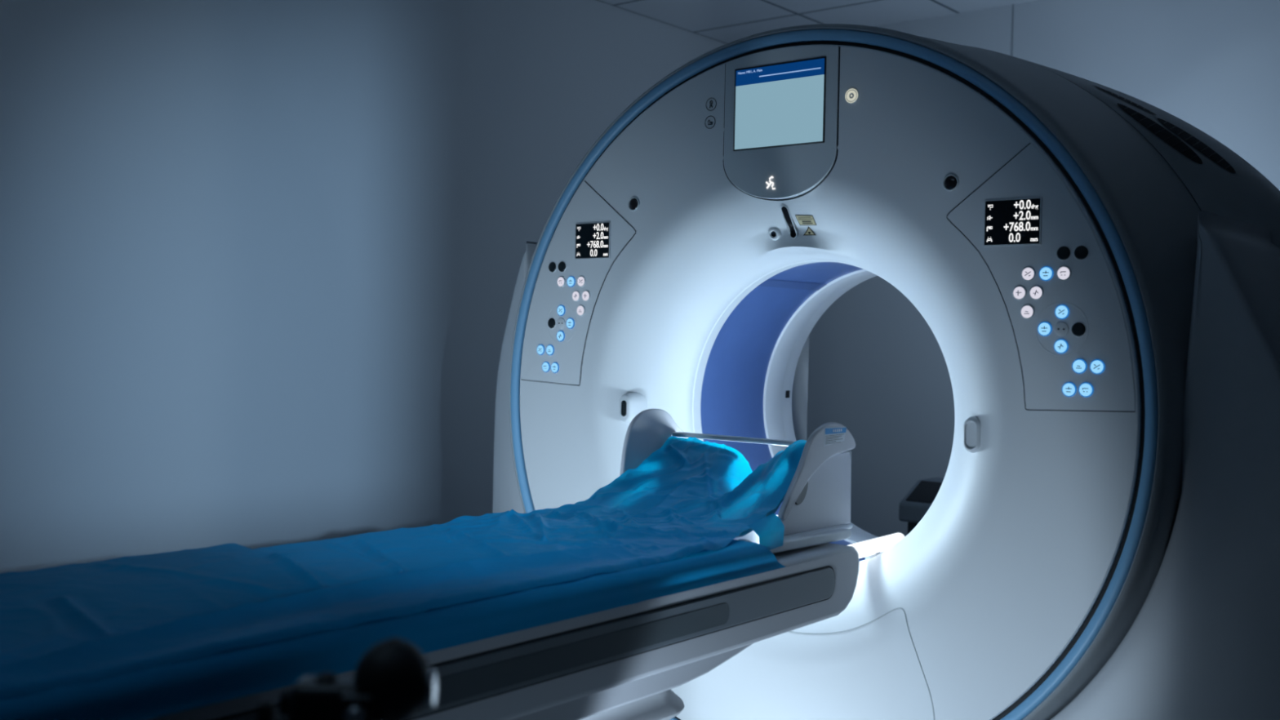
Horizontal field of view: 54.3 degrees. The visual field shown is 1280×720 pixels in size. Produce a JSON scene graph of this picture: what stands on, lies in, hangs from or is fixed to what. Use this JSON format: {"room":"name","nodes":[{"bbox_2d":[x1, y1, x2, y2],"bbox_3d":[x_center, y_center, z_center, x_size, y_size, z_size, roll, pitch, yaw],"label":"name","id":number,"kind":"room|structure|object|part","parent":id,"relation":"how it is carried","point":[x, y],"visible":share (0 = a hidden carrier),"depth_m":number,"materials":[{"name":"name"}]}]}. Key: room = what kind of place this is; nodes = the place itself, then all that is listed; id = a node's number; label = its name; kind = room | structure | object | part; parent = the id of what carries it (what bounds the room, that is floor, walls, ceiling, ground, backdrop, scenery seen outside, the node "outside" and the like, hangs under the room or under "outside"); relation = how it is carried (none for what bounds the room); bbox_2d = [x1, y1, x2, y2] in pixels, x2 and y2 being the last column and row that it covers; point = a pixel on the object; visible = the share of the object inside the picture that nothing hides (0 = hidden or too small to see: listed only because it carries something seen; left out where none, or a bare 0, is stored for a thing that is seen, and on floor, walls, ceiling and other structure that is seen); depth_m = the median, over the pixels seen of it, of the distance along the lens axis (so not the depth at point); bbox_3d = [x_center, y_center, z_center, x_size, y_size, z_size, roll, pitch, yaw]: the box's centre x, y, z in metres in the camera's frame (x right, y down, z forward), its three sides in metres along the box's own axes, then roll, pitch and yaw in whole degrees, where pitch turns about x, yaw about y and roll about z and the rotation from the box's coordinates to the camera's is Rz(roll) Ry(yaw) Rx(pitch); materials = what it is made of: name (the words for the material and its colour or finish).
{"room":"radiology room","nodes":[
{"label":"radiology room","id":0,"kind":"room"},
{"bbox_2d":[0,0,726,573],"bbox_3d":[-1.590,-0.269,4.050,0.100,2.700,6.700,2,1,39],"label":"wall","id":1,"kind":"structure","parent":0,"point":[260,260],"depth_m":4.34,"materials":[{"name":"grey paint"}]},
{"bbox_2d":[597,0,1038,43],"bbox_3d":[0.644,-1.591,2.221,5.800,0.100,6.700,2,1,39],"label":"ceiling","id":2,"kind":"structure","parent":0,"point":[726,21],"depth_m":5.75,"materials":[{"name":"tile"}]},
{"bbox_2d":[806,0,1279,537],"bbox_3d":[2.686,-0.196,4.778,5.600,2.700,0.100,2,1,39],"label":"wall","id":3,"kind":"structure","parent":0,"point":[877,370],"depth_m":5.55,"materials":[{"name":"grey paint"}]},
{"bbox_2d":[1011,4,1013,56],"bbox_3d":[1.632,-0.232,5.573,0.005,2.700,0.003,2,1,39],"label":"trim","id":4,"kind":"structure","parent":3,"relation":"attached to","point":[1012,4],"depth_m":5.55,"materials":[{"name":"grey"}]},
{"bbox_3d":[0.587,1.208,2.272,5.800,0.100,6.700,2,1,39],"label":"floor","id":5,"kind":"structure","parent":0,"visible":0},
{"bbox_2d":[256,637,438,719],"bbox_3d":[-0.254,0.697,1.046,0.320,0.932,0.320,2,1,39],"label":"instrument","id":6,"kind":"object","parent":5,"relation":"on","point":[393,679],"visible":1,"depth_m":1.02,"materials":[{"name":"black plastic"}]},
{"bbox_3d":[-0.311,0.293,1.039,0.015,0.019,0.015,2,1,39],"label":"knob","id":7,"kind":"part","parent":6,"relation":"part of","materials":[{"name":"black plastic"}]},
{"bbox_3d":[-0.291,0.284,1.038,0.017,0.019,0.017,2,1,39],"label":"knob","id":8,"kind":"part","parent":6,"relation":"part of","materials":[{"name":"black plastic"}]},
{"bbox_3d":[-0.261,0.271,1.038,0.020,0.019,0.020,2,1,39],"label":"knob","id":9,"kind":"part","parent":6,"relation":"part of","materials":[{"name":"black plastic"}]},
{"bbox_3d":[-0.228,0.285,1.000,0.016,0.016,0.009,1,1,0],"label":"metal knob","id":10,"kind":"part","parent":6,"relation":"part of","materials":[{"name":"grey metal"}]},
{"bbox_3d":[-0.228,0.285,1.016,0.038,0.030,0.037,2,1,39],"label":"knob mount","id":11,"kind":"part","parent":6,"relation":"part of","materials":[{"name":"black plastic"}]},
{"bbox_2d":[146,542,859,719],"bbox_3d":[-0.591,0.761,1.916,0.604,0.758,2.658,2,1,39],"label":"table","id":12,"kind":"object","parent":5,"relation":"on","point":[624,662],"visible":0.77,"depth_m":2.15,"materials":[{"name":"grey plastic"}]},
{"bbox_2d":[0,539,786,719],"bbox_3d":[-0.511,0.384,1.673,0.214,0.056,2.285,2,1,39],"label":"mattress","id":13,"kind":"object","parent":12,"relation":"on","point":[145,694],"visible":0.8,"depth_m":1.67,"materials":[{"name":"blue fabric"}]},
{"bbox_2d":[0,435,806,699],"bbox_3d":[-0.567,0.282,1.932,0.592,0.226,2.615,2,1,39],"label":"drape","id":14,"kind":"object","parent":12,"relation":"on","point":[75,624],"visible":1,"depth_m":1.98,"materials":[{"name":"blue fabric"}]},
{"bbox_2d":[619,408,855,553],"bbox_3d":[0.167,0.259,2.816,0.514,0.267,0.513,2,1,39],"label":"holder","id":15,"kind":"object","parent":12,"relation":"on","point":[815,509],"visible":0.49,"depth_m":2.78,"materials":[{"name":"grey plastic"}]},
{"bbox_3d":[0.153,0.374,2.812,0.470,0.011,0.488,2,1,39],"label":"plate","id":16,"kind":"part","parent":15,"relation":"part of","materials":[{"name":"grey plastic"}]},
{"bbox_2d":[492,23,1279,719],"bbox_3d":[0.634,0.145,3.390,2.292,1.985,1.008,2,1,39],"label":"gantry","id":17,"kind":"object","parent":5,"relation":"on","point":[1094,273],"visible":0.94,"depth_m":2.73,"materials":[{"name":"white plastic"}]},
{"bbox_3d":[-0.172,-0.209,3.409,0.410,0.556,0.005,2,1,39],"label":"control panel","id":18,"kind":"part","parent":17,"relation":"part of","materials":[{"name":"white plastic"}]},
{"bbox_3d":[-0.128,-0.322,3.368,0.126,0.099,0.004,2,1,39],"label":"readout frame","id":19,"kind":"part","parent":17,"relation":"part of","materials":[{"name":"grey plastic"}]},
{"bbox_3d":[0.332,-0.611,2.989,0.258,0.200,0.003,2,1,39],"label":"screen frame","id":20,"kind":"part","parent":17,"relation":"part of","materials":[{"name":"black plastic"}]},
{"bbox_3d":[0.336,-0.567,2.995,0.320,0.360,0.014,2,1,39],"label":"monitor panel","id":21,"kind":"part","parent":17,"relation":"part of","materials":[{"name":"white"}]},
{"bbox_2d":[848,532,905,559],"bbox_3d":[0.551,0.464,3.031,0.037,0.055,0.391,2,1,35],"label":"extension","id":22,"kind":"object","parent":17,"relation":"attached to","point":[869,548],"visible":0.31,"depth_m":3.05,"materials":[{"name":"white plastic"}]},
{"bbox_3d":[0.783,-0.290,2.624,0.126,0.099,0.004,2,1,39],"label":"readout frame","id":23,"kind":"part","parent":17,"relation":"part of","materials":[{"name":"black glass"}]},
{"bbox_3d":[0.826,-0.174,2.593,0.410,0.556,0.005,2,1,39],"label":"control panel","id":24,"kind":"part","parent":17,"relation":"part of","materials":[{"name":"white plastic"}]},
{"bbox_2d":[1093,84,1156,115],"bbox_3d":[1.188,-0.637,3.057,0.148,0.078,0.026,1,1,14],"label":"vent","id":25,"kind":"object","parent":17,"relation":"attached to","point":[1140,109],"depth_m":3.05,"materials":[{"name":"black plastic"}]},
{"bbox_2d":[1116,102,1202,164],"bbox_3d":[1.231,-0.537,2.958,0.192,0.155,0.056,2,1,25],"label":"vent","id":26,"kind":"object","parent":17,"relation":"attached to","point":[1175,148],"depth_m":2.95,"materials":[{"name":"black plastic"}]},
{"bbox_2d":[1157,118,1235,173],"bbox_3d":[1.329,-0.513,2.983,0.175,0.141,0.059,2,1,22],"label":"vent","id":27,"kind":"object","parent":17,"relation":"attached to","point":[1211,159],"depth_m":2.97,"materials":[{"name":"black plastic"}]},
{"bbox_2d":[898,477,943,533],"bbox_3d":[1.287,0.809,5.007,0.400,0.624,0.320,2,1,39],"label":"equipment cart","id":28,"kind":"object","parent":5,"relation":"on","point":[914,505],"visible":0.16,"depth_m":4.99,"materials":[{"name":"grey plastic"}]}
]}

